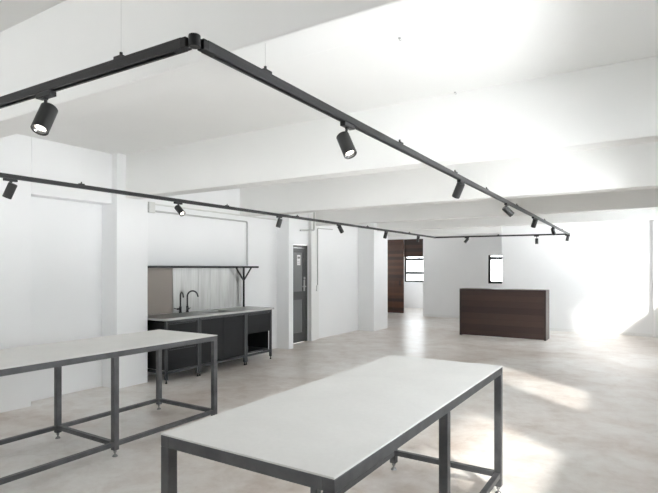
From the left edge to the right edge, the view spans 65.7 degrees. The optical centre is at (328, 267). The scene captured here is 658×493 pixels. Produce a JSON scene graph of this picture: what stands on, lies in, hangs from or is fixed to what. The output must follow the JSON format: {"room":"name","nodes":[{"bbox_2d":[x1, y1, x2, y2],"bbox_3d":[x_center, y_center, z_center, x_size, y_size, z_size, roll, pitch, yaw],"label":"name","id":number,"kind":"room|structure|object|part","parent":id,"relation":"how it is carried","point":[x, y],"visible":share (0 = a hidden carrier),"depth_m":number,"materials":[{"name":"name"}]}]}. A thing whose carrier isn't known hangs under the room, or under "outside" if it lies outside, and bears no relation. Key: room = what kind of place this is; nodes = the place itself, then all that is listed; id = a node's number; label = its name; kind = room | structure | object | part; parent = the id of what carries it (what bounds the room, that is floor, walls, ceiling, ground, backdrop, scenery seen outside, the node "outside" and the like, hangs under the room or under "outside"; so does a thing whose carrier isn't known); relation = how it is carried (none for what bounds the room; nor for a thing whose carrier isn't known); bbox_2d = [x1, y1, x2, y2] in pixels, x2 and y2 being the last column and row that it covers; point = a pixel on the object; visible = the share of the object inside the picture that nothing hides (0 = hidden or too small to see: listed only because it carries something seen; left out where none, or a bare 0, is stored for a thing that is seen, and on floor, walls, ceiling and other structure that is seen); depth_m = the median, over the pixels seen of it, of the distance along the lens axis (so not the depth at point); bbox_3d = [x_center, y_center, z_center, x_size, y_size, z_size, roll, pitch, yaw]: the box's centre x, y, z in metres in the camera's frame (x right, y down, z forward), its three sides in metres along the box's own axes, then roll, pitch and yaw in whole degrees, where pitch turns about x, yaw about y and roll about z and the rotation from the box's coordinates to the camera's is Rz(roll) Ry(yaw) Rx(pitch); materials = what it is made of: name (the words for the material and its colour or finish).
{"room":"design studio","nodes":[
{"label":"design studio","id":0,"kind":"room"},
{"bbox_2d":[0,134,387,412],"bbox_3d":[-2.972,0.040,7.011,0.700,3.120,15.900,0,0,32],"label":"wall","id":1,"kind":"structure","parent":0,"point":[74,261],"depth_m":6.77,"materials":[{"name":"white paint"}]},
{"bbox_2d":[148,202,154,212],"bbox_3d":[-2.642,-0.900,7.577,0.053,0.160,0.110,0,0,32],"label":"junction box","id":2,"kind":"object","parent":1,"relation":"attached to","point":[151,205],"visible":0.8,"depth_m":7.55,"materials":[{"name":"white plastic"}]},
{"bbox_2d":[148,268,172,314],"bbox_3d":[-2.631,0.349,7.632,0.012,0.698,0.725,0,0,32],"label":"panel","id":3,"kind":"object","parent":1,"relation":"attached to","point":[160,280],"visible":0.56,"depth_m":7.74,"materials":[{"name":"brown metal"}]},
{"bbox_2d":[173,268,197,312],"bbox_3d":[-2.296,0.349,8.164,0.012,0.698,0.527,0,0,32],"label":"panel","id":4,"kind":"object","parent":1,"relation":"attached to","point":[185,280],"visible":1,"depth_m":8.15,"materials":[{"name":"metal"}]},
{"bbox_2d":[148,213,245,265],"bbox_3d":[-2.180,-0.425,8.349,0.015,0.810,2.430,0,0,32],"label":"lining","id":5,"kind":"object","parent":1,"relation":"attached to","point":[173,240],"visible":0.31,"depth_m":8.32,"materials":[{"name":"white paint"}]},
{"bbox_2d":[148,210,247,265],"bbox_3d":[-2.147,-0.452,8.355,0.028,0.824,2.454,0,0,32],"label":"conduit","id":6,"kind":"object","parent":1,"relation":"attached to","point":[148,210],"visible":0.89,"depth_m":8.66,"materials":[{"name":"grey"}]},
{"bbox_2d":[198,268,209,309],"bbox_3d":[-2.083,0.349,8.503,0.012,0.698,0.267,0,0,32],"label":"panel","id":7,"kind":"object","parent":1,"relation":"attached to","point":[203,273],"visible":1,"depth_m":8.49,"materials":[{"name":"metal"}]},
{"bbox_2d":[155,204,276,220],"bbox_3d":[-1.920,-0.955,8.735,0.024,0.024,3.340,0,0,32],"label":"conduit","id":8,"kind":"object","parent":1,"relation":"attached to","point":[155,204],"visible":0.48,"depth_m":8.61,"materials":[{"name":"white"}]},
{"bbox_2d":[210,268,240,308],"bbox_3d":[-1.803,0.349,8.947,0.012,0.698,0.777,0,0,32],"label":"panel","id":9,"kind":"object","parent":1,"relation":"attached to","point":[225,283],"visible":1,"depth_m":8.92,"materials":[{"name":"metal"}]},
{"bbox_2d":[293,245,306,342],"bbox_3d":[-0.703,0.555,10.822,0.101,2.090,0.860,0,0,32],"label":"door","id":10,"kind":"structure","parent":1,"relation":"in","point":[299,251],"depth_m":10.97,"materials":[{"name":"grey metal"}]},
{"bbox_3d":[-0.724,0.085,10.836,0.010,0.830,0.540,0,0,32],"label":"pane","id":11,"kind":"part","parent":10,"relation":"part of","materials":[{"name":"grey glass"}]},
{"bbox_3d":[-0.724,1.030,10.836,0.010,0.700,0.540,0,0,32],"label":"pane","id":12,"kind":"part","parent":10,"relation":"part of","materials":[{"name":"grey glass"}]},
{"bbox_2d":[300,212,314,230],"bbox_3d":[-0.466,-1.141,11.050,0.036,0.718,0.491,0,0,37],"label":"conduit","id":13,"kind":"object","parent":1,"relation":"attached to","point":[313,212],"visible":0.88,"depth_m":11.22,"materials":[{"name":"grey metal"}]},
{"bbox_2d":[308,212,318,340],"bbox_3d":[-0.322,0.040,11.334,0.080,3.120,0.360,0,0,32],"label":"pillar","id":14,"kind":"structure","parent":1,"relation":"attached to","point":[313,295],"depth_m":11.20,"materials":[{"name":"white paint"}]},
{"bbox_2d":[317,228,332,284],"bbox_3d":[-0.092,-0.256,11.672,0.024,1.312,0.642,0,0,32],"label":"conduit","id":15,"kind":"object","parent":1,"relation":"attached to","point":[317,228],"visible":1,"depth_m":11.40,"materials":[{"name":"grey metal"}]},
{"bbox_2d":[0,308,657,492],"bbox_3d":[0.458,1.675,8.987,10.400,0.150,22.900,0,0,32],"label":"floor","id":16,"kind":"structure","parent":0,"point":[580,410],"depth_m":5.35,"materials":[{"name":"concrete"}]},
{"bbox_2d":[0,329,216,484],"bbox_3d":[-2.184,1.150,4.565,0.910,0.900,2.380,0,0,32],"label":"work table","id":17,"kind":"object","parent":16,"relation":"on","point":[16,360],"visible":0.91,"depth_m":4.55,"materials":[{"name":"grey metal"}]},
{"bbox_3d":[-2.859,1.495,4.301,0.038,0.038,1.118,0,0,32],"label":"rail","id":18,"kind":"part","parent":17,"relation":"part of","materials":[{"name":"grey metal"}]},
{"bbox_3d":[-2.130,1.495,3.842,0.038,0.038,1.118,0,0,32],"label":"rail","id":19,"kind":"part","parent":17,"relation":"part of","materials":[{"name":"grey metal"}]},
{"bbox_3d":[-2.549,1.151,4.795,0.048,0.789,0.048,0,0,32],"label":"leg","id":20,"kind":"part","parent":17,"relation":"part of","materials":[{"name":"grey metal"}]},
{"bbox_3d":[-2.184,1.495,4.565,0.814,0.038,0.038,0,0,32],"label":"cross rail","id":21,"kind":"part","parent":17,"relation":"part of","materials":[{"name":"grey metal"}]},
{"bbox_3d":[-2.184,0.732,4.565,0.910,0.048,2.380,0,0,32],"label":"frame","id":22,"kind":"part","parent":17,"relation":"part of","materials":[{"name":"grey metal"}]},
{"bbox_3d":[-2.238,1.495,5.288,0.038,0.038,1.118,0,0,32],"label":"rail","id":23,"kind":"part","parent":17,"relation":"part of","materials":[{"name":"grey metal"}]},
{"bbox_3d":[-1.819,1.151,4.335,0.048,0.789,0.048,0,0,32],"label":"leg","id":24,"kind":"part","parent":17,"relation":"part of","materials":[{"name":"grey metal"}]},
{"bbox_3d":[-1.928,1.151,5.781,0.048,0.789,0.048,0,0,32],"label":"leg","id":25,"kind":"part","parent":17,"relation":"part of","materials":[{"name":"grey metal"}]},
{"bbox_3d":[-1.509,1.495,4.829,0.038,0.038,1.118,0,0,32],"label":"rail","id":26,"kind":"part","parent":17,"relation":"part of","materials":[{"name":"grey metal"}]},
{"bbox_3d":[-1.563,1.495,5.552,0.814,0.038,0.038,0,0,32],"label":"cross rail","id":27,"kind":"part","parent":17,"relation":"part of","materials":[{"name":"grey metal"}]},
{"bbox_3d":[-1.198,1.151,5.322,0.048,0.789,0.048,0,0,32],"label":"leg","id":28,"kind":"part","parent":17,"relation":"part of","materials":[{"name":"grey metal"}]},
{"bbox_2d":[148,318,198,383],"bbox_3d":[-2.351,1.166,7.456,0.638,0.868,0.615,0,0,32],"label":"base cabinet","id":29,"kind":"object","parent":16,"relation":"on","point":[182,358],"visible":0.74,"depth_m":7.24,"materials":[{"name":"grey metal"}]},
{"bbox_3d":[-2.097,0.949,7.296,0.018,0.353,0.535,0,0,32],"label":"drawer","id":30,"kind":"part","parent":29,"relation":"part of","materials":[{"name":"black"}]},
{"bbox_3d":[-2.097,1.280,7.296,0.018,0.300,0.535,0,0,32],"label":"drawer","id":31,"kind":"part","parent":29,"relation":"part of","materials":[{"name":"black"}]},
{"bbox_2d":[199,312,245,375],"bbox_3d":[-1.911,1.166,8.154,0.638,0.868,1.025,0,0,32],"label":"base cabinet","id":32,"kind":"object","parent":16,"relation":"on","point":[230,329],"visible":0.6,"depth_m":8.01,"materials":[{"name":"grey metal"}]},
{"bbox_2d":[148,306,273,320],"bbox_3d":[-1.889,0.795,8.178,0.650,0.190,2.430,0,0,32],"label":"countertop","id":33,"kind":"structure","parent":32,"relation":"on","point":[223,311],"depth_m":7.86,"materials":[{"name":"grey stone"}]},
{"bbox_2d":[174,292,183,312],"bbox_3d":[-2.317,0.535,7.888,0.133,0.331,0.165,0,0,-36],"label":"tap","id":34,"kind":"object","parent":33,"relation":"on","point":[180,306],"visible":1,"depth_m":7.94,"materials":[{"name":"black metal"}]},
{"bbox_2d":[186,290,198,311],"bbox_3d":[-2.153,0.526,8.091,0.216,0.347,0.133,0,0,-36],"label":"tap","id":35,"kind":"object","parent":33,"relation":"on","point":[187,306],"visible":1,"depth_m":8.07,"materials":[{"name":"black metal"}]},
{"bbox_3d":[-2.171,0.481,8.128,0.202,0.257,0.025,0,0,-36],"label":"spout","id":36,"kind":"part","parent":35,"relation":"part of","materials":[{"name":"black metal"}]},
{"bbox_2d":[148,266,258,306],"bbox_3d":[-2.025,0.334,8.290,0.300,0.732,2.475,0,0,32],"label":"shelf","id":37,"kind":"object","parent":33,"relation":"on","point":[236,267],"visible":0.88,"depth_m":8.63,"materials":[{"name":"black metal"}]},
{"bbox_3d":[-1.537,0.350,9.201,0.026,0.700,0.026,0,0,32],"label":"post","id":38,"kind":"part","parent":37,"relation":"part of","materials":[{"name":"black metal"}]},
{"bbox_2d":[201,310,226,318],"bbox_3d":[-1.839,0.796,8.211,0.340,0.187,0.500,0,0,32],"label":"sink","id":39,"kind":"object","parent":33,"relation":"in","point":[210,311],"depth_m":8.40,"materials":[{"name":"silver metal"}]},
{"bbox_3d":[-1.784,1.101,7.793,0.018,0.658,0.471,0,0,32],"label":"door","id":40,"kind":"part","parent":32,"relation":"part of","materials":[{"name":"black metal"}]},
{"bbox_3d":[-1.531,1.101,8.194,0.018,0.658,0.471,0,0,32],"label":"door","id":41,"kind":"part","parent":32,"relation":"part of","materials":[{"name":"black metal"}]},
{"bbox_2d":[245,310,271,364],"bbox_3d":[-1.456,1.166,8.877,0.638,0.868,0.675,0,0,32],"label":"base cabinet","id":42,"kind":"object","parent":16,"relation":"on","point":[258,323],"visible":0.54,"depth_m":8.86,"materials":[{"name":"grey metal"}]},
{"bbox_3d":[-1.202,0.936,8.718,0.018,0.328,0.595,0,0,32],"label":"drawer","id":43,"kind":"part","parent":42,"relation":"part of","materials":[{"name":"black metal"}]},
{"bbox_2d":[161,355,502,492],"bbox_3d":[0.262,1.148,2.889,0.860,0.904,2.285,0,0,32],"label":"work table","id":44,"kind":"object","parent":16,"relation":"on","point":[328,434],"visible":1,"depth_m":2.41,"materials":[{"name":"white laminate"}]},
{"bbox_3d":[-0.677,1.149,2.159,0.048,0.793,0.048,0,0,32],"label":"leg","id":45,"kind":"part","parent":44,"relation":"part of","materials":[{"name":"grey metal"}]},
{"bbox_3d":[-0.081,1.149,3.106,0.048,0.793,0.048,0,0,32],"label":"leg","id":46,"kind":"part","parent":44,"relation":"part of","materials":[{"name":"grey metal"}]},
{"bbox_3d":[0.217,1.463,3.579,0.038,0.038,1.070,0,0,32],"label":"rail","id":47,"kind":"part","parent":44,"relation":"part of","materials":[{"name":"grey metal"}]},
{"bbox_3d":[0.515,1.149,4.052,0.048,0.793,0.048,0,0,32],"label":"leg","id":48,"kind":"part","parent":44,"relation":"part of","materials":[{"name":"grey metal"}]},
{"bbox_3d":[0.606,1.149,2.673,0.048,0.793,0.048,0,0,32],"label":"leg","id":49,"kind":"part","parent":44,"relation":"part of","materials":[{"name":"grey metal"}]},
{"bbox_3d":[0.858,1.463,3.836,0.764,0.038,0.038,0,0,32],"label":"cross rail","id":50,"kind":"part","parent":44,"relation":"part of","materials":[{"name":"grey metal"}]},
{"bbox_3d":[0.904,1.463,3.146,0.038,0.038,1.070,0,0,32],"label":"rail","id":51,"kind":"part","parent":44,"relation":"part of","materials":[{"name":"grey metal"}]},
{"bbox_3d":[1.202,1.149,3.620,0.048,0.793,0.048,0,0,32],"label":"leg","id":52,"kind":"part","parent":44,"relation":"part of","materials":[{"name":"grey metal"}]},
{"bbox_2d":[460,288,548,340],"bbox_3d":[4.061,1.045,11.887,1.930,1.110,0.452,0,0,32],"label":"reception desk","id":53,"kind":"object","parent":16,"relation":"on","point":[509,313],"visible":1,"depth_m":11.66,"materials":[{"name":"brown wood"}]},
{"bbox_3d":[3.264,1.070,12.390,0.045,1.060,0.450,0,0,32],"label":"panel","id":54,"kind":"part","parent":53,"relation":"part of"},
{"bbox_2d":[460,288,548,292],"bbox_3d":[4.061,0.515,11.887,1.930,0.050,0.452,0,0,32],"label":"countertop","id":55,"kind":"structure","parent":53,"relation":"on","point":[461,289],"depth_m":11.65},
{"bbox_3d":[4.860,1.070,11.386,0.045,1.060,0.450,0,0,32],"label":"panel","id":56,"kind":"part","parent":53,"relation":"part of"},
{"bbox_2d":[0,0,657,154],"bbox_3d":[0.458,-1.645,8.987,10.400,0.250,22.900,0,0,32],"label":"ceiling","id":57,"kind":"structure","parent":0,"point":[511,41],"depth_m":3.89,"materials":[{"name":"white paint"}]},
{"bbox_2d":[0,0,510,137],"bbox_3d":[-1.523,-1.238,3.044,6.820,0.585,0.220,0,0,32],"label":"ceiling beam","id":58,"kind":"structure","parent":57,"relation":"attached to","point":[70,36],"depth_m":2.50,"materials":[{"name":"white paint"}]},
{"bbox_2d":[0,33,569,237],"bbox_3d":[1.147,-1.149,7.783,3.673,0.741,12.046,0,0,32],"label":"track","id":59,"kind":"object","parent":57,"relation":"hanging from","point":[120,63],"visible":0.98,"depth_m":2.34,"materials":[{"name":"black metal"}]},
{"bbox_2d":[2,178,17,198],"bbox_3d":[-2.791,-0.690,4.460,0.118,0.181,0.092,0,0,-22],"label":"track spotlight","id":60,"kind":"object","parent":59,"relation":"hanging from","point":[10,189],"visible":1,"depth_m":4.43,"materials":[{"name":"black metal"}]},
{"bbox_2d":[30,90,57,135],"bbox_3d":[-1.263,-0.684,2.265,0.101,0.194,0.122,0,0,-21],"label":"track spotlight","id":61,"kind":"object","parent":59,"relation":"hanging from","point":[46,114],"visible":1,"depth_m":2.25,"materials":[{"name":"black metal"}]},
{"bbox_3d":[-1.919,-0.800,2.667,3.271,0.038,0.036,0,0,31],"label":"rail","id":62,"kind":"part","parent":59,"relation":"part of","materials":[{"name":"black metal"}]},
{"bbox_2d":[174,202,184,215],"bbox_3d":[-1.768,-0.696,6.039,0.146,0.171,0.110,0,0,32],"label":"track spotlight","id":63,"kind":"object","parent":59,"relation":"hanging from","point":[178,208],"visible":1,"depth_m":6.02,"materials":[{"name":"black metal"}]},
{"bbox_3d":[-0.291,-0.800,8.454,0.036,0.038,11.500,0,0,32],"label":"rail","id":64,"kind":"part","parent":59,"relation":"part of","materials":[{"name":"black metal"}]},
{"bbox_2d":[276,216,282,227],"bbox_3d":[-0.753,-0.694,7.718,0.106,0.175,0.095,0,0,-21],"label":"track spotlight","id":65,"kind":"object","parent":59,"relation":"hanging from","point":[279,221],"visible":1,"depth_m":7.69,"materials":[{"name":"black metal"}]},
{"bbox_2d":[337,225,343,232],"bbox_3d":[0.208,-0.703,9.209,0.090,0.156,0.146,0,0,32],"label":"track spotlight","id":66,"kind":"object","parent":59,"relation":"hanging from","point":[339,227],"visible":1,"depth_m":9.19,"materials":[{"name":"black metal"}]},
{"bbox_2d":[336,121,356,158],"bbox_3d":[0.095,-0.684,2.749,0.104,0.194,0.123,0,0,-6],"label":"track spotlight","id":67,"kind":"object","parent":59,"relation":"hanging from","point":[344,140],"visible":1,"depth_m":2.73,"materials":[{"name":"black metal"}]},
{"bbox_3d":[2.593,-0.800,6.917,0.036,0.038,11.833,0,0,31],"label":"rail","id":68,"kind":"part","parent":59,"relation":"part of","materials":[{"name":"black metal"}]},
{"bbox_2d":[452,179,464,198],"bbox_3d":[1.156,-0.701,4.563,0.126,0.161,0.117,0,0,31],"label":"track spotlight","id":69,"kind":"object","parent":59,"relation":"hanging from","point":[459,187],"visible":1,"depth_m":4.53,"materials":[{"name":"black metal"}]},
{"bbox_3d":[4.221,-0.800,12.704,3.075,0.038,0.036,0,0,25],"label":"rail","id":70,"kind":"part","parent":59,"relation":"part of","materials":[{"name":"black"}]},
{"bbox_2d":[502,203,513,216],"bbox_3d":[2.170,-0.699,6.186,0.145,0.164,0.099,0,0,-14],"label":"track spotlight","id":71,"kind":"object","parent":59,"relation":"hanging from","point":[506,209],"visible":1,"depth_m":6.15,"materials":[{"name":"black metal"}]},
{"bbox_2d":[531,217,537,227],"bbox_3d":[3.146,-0.697,7.813,0.095,0.168,0.125,0,0,12],"label":"track spotlight","id":72,"kind":"object","parent":59,"relation":"hanging from","point":[535,220],"visible":1,"depth_m":7.79,"materials":[{"name":"black metal"}]},
{"bbox_2d":[551,227,555,234],"bbox_3d":[4.279,-0.701,9.729,0.073,0.160,0.136,0,0,43],"label":"track spotlight","id":73,"kind":"object","parent":59,"relation":"hanging from","point":[553,232],"visible":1,"depth_m":9.70,"materials":[{"name":"black metal"}]},
{"bbox_2d":[126,56,657,198],"bbox_3d":[0.022,-1.238,5.244,6.550,0.585,0.220,0,0,32],"label":"ceiling beam","id":74,"kind":"structure","parent":57,"relation":"attached to","point":[612,105],"depth_m":4.50,"materials":[{"name":"white paint"}]},
{"bbox_2d":[388,226,501,236],"bbox_3d":[2.085,-1.238,15.384,6.140,0.585,0.220,0,0,32],"label":"ceiling beam","id":75,"kind":"structure","parent":57,"relation":"attached to","point":[478,230],"depth_m":14.38,"materials":[{"name":"white paint"}]},
{"bbox_2d":[240,142,657,216],"bbox_3d":[1.309,-1.238,7.542,6.820,0.585,0.220,0,0,32],"label":"ceiling beam","id":76,"kind":"structure","parent":57,"relation":"attached to","point":[628,167],"depth_m":6.97,"materials":[{"name":"white paint"}]},
{"bbox_2d":[316,188,657,225],"bbox_3d":[2.614,-1.238,9.616,6.820,0.585,0.220,0,0,32],"label":"ceiling beam","id":77,"kind":"structure","parent":57,"relation":"attached to","point":[641,198],"depth_m":9.21,"materials":[{"name":"white paint"}]},
{"bbox_2d":[377,208,657,230],"bbox_3d":[3.974,-1.238,11.430,6.450,0.585,0.220,0,0,32],"label":"ceiling beam","id":78,"kind":"structure","parent":57,"relation":"attached to","point":[640,214],"depth_m":11.13,"materials":[{"name":"white paint"}]},
{"bbox_2d":[388,236,422,256],"bbox_3d":[2.135,0.040,18.223,3.200,3.120,0.120,0,0,32],"label":"wall","id":79,"kind":"structure","parent":0,"point":[412,248],"depth_m":17.67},
{"bbox_2d":[388,239,403,312],"bbox_3d":[2.177,0.290,18.046,0.980,2.580,0.116,0,0,32],"label":"door","id":80,"kind":"structure","parent":79,"relation":"in","point":[395,247],"depth_m":17.92,"materials":[{"name":"brown wood"}]},
{"bbox_2d":[404,256,496,307],"bbox_3d":[3.377,0.040,18.788,4.700,3.120,3.100,0,0,32],"label":"wall","id":81,"kind":"structure","parent":0,"point":[413,291],"depth_m":20.39,"materials":[{"name":"white paint"}]},
{"bbox_2d":[405,257,422,281],"bbox_3d":[3.604,0.020,20.388,1.220,1.080,0.050,0,0,32],"label":"window","id":82,"kind":"structure","parent":81,"relation":"in","point":[406,258],"depth_m":20.54,"materials":[{"name":"black"}]},
{"bbox_2d":[423,233,501,315],"bbox_3d":[4.441,0.040,16.199,3.020,3.120,0.150,0,0,32],"label":"wall","id":83,"kind":"structure","parent":0,"point":[450,265],"depth_m":16.39,"materials":[{"name":"white paint"}]},
{"bbox_2d":[423,314,459,317],"bbox_3d":[4.397,1.565,16.129,3.020,0.070,0.015,0,0,32],"label":"baseboard","id":84,"kind":"structure","parent":83,"relation":"attached to","point":[428,315],"depth_m":16.59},
{"bbox_2d":[488,255,501,283],"bbox_3d":[5.305,0.040,15.655,0.800,0.880,0.050,0,0,32],"label":"window","id":85,"kind":"structure","parent":83,"relation":"in","point":[490,258],"depth_m":15.81,"materials":[{"name":"black"}]},
{"bbox_2d":[502,220,652,333],"bbox_3d":[6.960,0.040,13.461,4.160,3.120,2.100,0,0,32],"label":"wall","id":86,"kind":"structure","parent":0,"point":[601,278],"depth_m":12.55,"materials":[{"name":"white paint"}]},
{"bbox_2d":[549,328,652,336],"bbox_3d":[6.080,1.565,12.766,3.430,0.070,0.015,0,0,32],"label":"baseboard","id":87,"kind":"structure","parent":86,"relation":"attached to","point":[550,329],"depth_m":12.40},
{"bbox_2d":[653,220,657,336],"bbox_3d":[7.700,0.040,11.708,0.440,3.120,0.080,0,0,32],"label":"pier","id":88,"kind":"object","parent":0,"point":[655,222],"visible":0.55,"depth_m":11.77,"materials":[{"name":"white paint"}]}
]}

